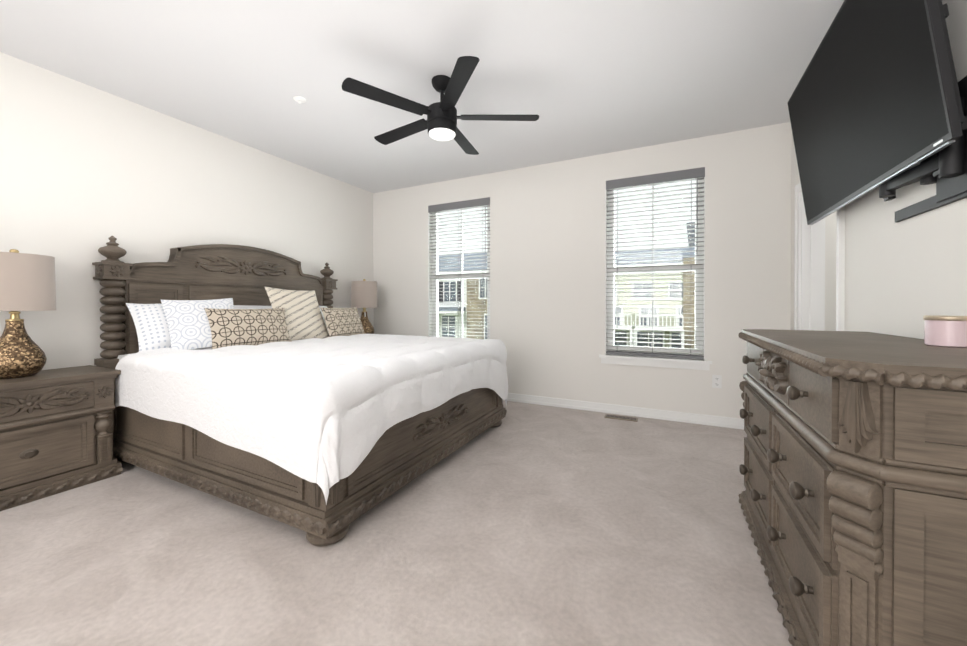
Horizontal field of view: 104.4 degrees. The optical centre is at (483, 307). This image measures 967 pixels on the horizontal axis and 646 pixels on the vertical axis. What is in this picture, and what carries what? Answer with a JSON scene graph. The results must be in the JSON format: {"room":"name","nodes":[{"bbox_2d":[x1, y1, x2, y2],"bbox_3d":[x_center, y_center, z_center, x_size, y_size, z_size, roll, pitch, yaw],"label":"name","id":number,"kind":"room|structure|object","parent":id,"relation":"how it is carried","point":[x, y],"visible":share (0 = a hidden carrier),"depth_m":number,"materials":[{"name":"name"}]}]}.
{"room":"bedroom","nodes":[
{"label":"bedroom","id":0,"kind":"room"},
{"bbox_2d":[0,52,373,369],"bbox_3d":[-3.110,-0.246,2.432,0.140,2.740,6.930,0,0,26],"label":"wall","id":1,"kind":"structure","parent":0,"point":[87,172],"depth_m":2.92,"materials":[{"name":"white paint"}]},
{"bbox_2d":[0,400,792,645],"bbox_3d":[-0.944,1.156,1.297,4.757,0.050,6.790,0,0,26],"label":"floor","id":2,"kind":"structure","parent":0,"point":[525,524],"depth_m":1.69,"materials":[{"name":"carpet"}]},
{"bbox_2d":[0,365,122,510],"bbox_3d":[-2.825,0.775,2.271,0.500,0.700,0.806,0,0,26],"label":"nightstand","id":3,"kind":"object","parent":2,"relation":"on","point":[56,431],"visible":1,"depth_m":2.27,"materials":[{"name":"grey wood"}]},
{"bbox_2d":[0,249,55,378],"bbox_3d":[-2.858,0.035,2.288,0.336,0.780,0.336,0,0,26],"label":"lamp","id":4,"kind":"object","parent":3,"relation":"on","point":[27,282],"visible":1,"depth_m":2.24,"materials":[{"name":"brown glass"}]},
{"bbox_2d":[92,236,507,545],"bbox_3d":[-1.303,0.264,3.162,2.439,1.710,2.144,0,0,26],"label":"bed","id":5,"kind":"object","parent":2,"relation":"on","point":[273,385],"visible":1,"depth_m":2.37,"materials":[{"name":"white fabric"}]},
{"bbox_2d":[604,414,637,421],"bbox_3d":[1.381,1.108,3.764,0.310,0.014,0.100,0,0,26],"label":"floor air vent","id":6,"kind":"object","parent":2,"relation":"on","point":[625,418],"visible":1,"depth_m":3.75,"materials":[{"name":"brown metal"}]},
{"bbox_2d":[738,329,966,645],"bbox_3d":[1.431,0.630,1.446,0.611,1.000,1.465,0,0,26],"label":"dresser","id":7,"kind":"object","parent":2,"relation":"on","point":[853,495],"visible":1,"depth_m":0.95,"materials":[{"name":"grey wood"}]},
{"bbox_2d":[923,315,966,347],"bbox_3d":[1.578,0.080,1.270,0.118,0.103,0.118,0,0,26],"label":"candle jar","id":8,"kind":"object","parent":7,"relation":"on","point":[944,331],"visible":1,"depth_m":1.24,"materials":[{"name":"pink glass"}]},
{"bbox_3d":[-1.531,0.758,4.899,0.500,0.700,0.746,0,0,26],"label":"nightstand","id":9,"kind":"object","parent":2,"relation":"on","visible":0},
{"bbox_2d":[351,279,377,333],"bbox_3d":[-1.562,0.018,4.921,0.336,0.780,0.336,0,0,26],"label":"lamp","id":10,"kind":"object","parent":9,"relation":"on","point":[364,294],"visible":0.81,"depth_m":4.80,"materials":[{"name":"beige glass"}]},
{"bbox_2d":[0,0,843,192],"bbox_3d":[-0.226,-1.646,0.925,6.637,0.080,7.070,0,0,26],"label":"ceiling","id":11,"kind":"structure","parent":0,"point":[583,78],"depth_m":2.52,"materials":[{"name":"white paint"}]},
{"bbox_2d":[293,96,305,103],"bbox_3d":[-1.429,-1.603,2.917,0.090,0.032,0.090,0,0,26],"label":"sprinkler","id":12,"kind":"object","parent":11,"relation":"attached to","point":[299,99],"visible":1,"depth_m":2.90,"materials":[{"name":"white"}]},
{"bbox_2d":[342,56,538,154],"bbox_3d":[-0.309,-1.419,2.721,1.320,0.398,1.320,0,0,26],"label":"ceiling fan","id":13,"kind":"object","parent":11,"relation":"hanging from","point":[440,123],"visible":1,"depth_m":2.59,"materials":[{"name":"black metal"}]},
{"bbox_2d":[373,122,791,418],"bbox_3d":[0.586,-0.259,4.397,5.037,2.740,0.140,0,0,26],"label":"wall","id":14,"kind":"structure","parent":0,"point":[547,269],"depth_m":4.04,"materials":[{"name":"white paint"}]},
{"bbox_2d":[428,197,489,339],"bbox_3d":[-0.302,-0.377,4.809,1.022,1.928,0.165,0,0,26],"label":"window","id":15,"kind":"structure","parent":14,"relation":"in","point":[434,277],"depth_m":4.83,"materials":[{"name":"white plastic"}]},
{"bbox_2d":[507,393,743,429],"bbox_3d":[0.565,1.064,4.328,4.728,0.095,0.018,0,0,26],"label":"baseboard","id":16,"kind":"structure","parent":14,"relation":"attached to","point":[719,421],"depth_m":3.83,"materials":[{"name":"white wood"}]},
{"bbox_2d":[599,167,711,369],"bbox_3d":[1.720,-0.370,3.813,1.028,1.928,0.165,0,0,26],"label":"window","id":17,"kind":"structure","parent":14,"relation":"in","point":[666,357],"depth_m":3.78,"materials":[{"name":"white plastic"}]},
{"bbox_2d":[712,375,721,387],"bbox_3d":[2.194,0.697,3.527,0.075,0.120,0.014,0,0,26],"label":"wall outlet","id":18,"kind":"object","parent":14,"relation":"attached to","point":[716,381],"visible":1,"depth_m":3.52,"materials":[{"name":"white plastic"}]},
{"bbox_2d":[790,0,966,338],"bbox_3d":[1.272,-0.232,0.276,0.171,2.740,6.930,0,0,26],"label":"wall","id":19,"kind":"structure","parent":0,"point":[901,278],"depth_m":1.83,"materials":[{"name":"white paint"}]},
{"bbox_2d":[825,211,836,330],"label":"door","id":20,"kind":"structure","parent":19,"relation":"in","point":[830,265],"depth_m":3.40,"materials":[{"name":"wood"}]},
{"bbox_2d":[879,3,966,221],"bbox_3d":[1.761,-0.786,1.555,0.144,0.781,0.584,0,0,26],"label":"mount","id":21,"kind":"object","parent":19,"relation":"attached to","point":[945,170],"visible":0.35,"depth_m":1.41,"materials":[{"name":"black metal"}]},
{"bbox_2d":[788,0,964,224],"bbox_3d":[1.847,-0.986,1.905,0.189,0.870,1.502,0,0,26],"label":"tv","id":22,"kind":"object","parent":21,"relation":"attached to","point":[874,101],"visible":1,"depth_m":1.63,"materials":[{"name":"black"}]},
{"label":"outside","id":23,"kind":"structure","parent":0,"visible":0},
{"bbox_3d":[13.091,2.708,35.216,120.000,0.200,65.170,0,0,26],"label":"ground","id":24,"kind":"structure","parent":23,"visible":0},
{"bbox_2d":[439,253,486,338],"bbox_3d":[-1.464,-0.889,28.489,12.400,7.082,10.050,0,0,26],"label":"house","id":25,"kind":"structure","parent":24,"relation":"on","point":[442,297],"depth_m":24.10,"materials":[{"name":"beige"}]},
{"bbox_2d":[614,247,694,348],"bbox_3d":[10.309,-0.433,21.613,11.600,6.261,12.000,0,0,26],"label":"house","id":26,"kind":"structure","parent":24,"relation":"on","point":[667,321],"depth_m":18.96,"materials":[{"name":"beige"}]},
{"bbox_2d":[686,222,694,245],"bbox_3d":[21.588,-2.618,32.516,7.000,10.487,8.448,0,0,26],"label":"house","id":27,"kind":"structure","parent":24,"relation":"on","point":[692,239],"depth_m":32.35,"materials":[{"name":"grey"}]}
]}

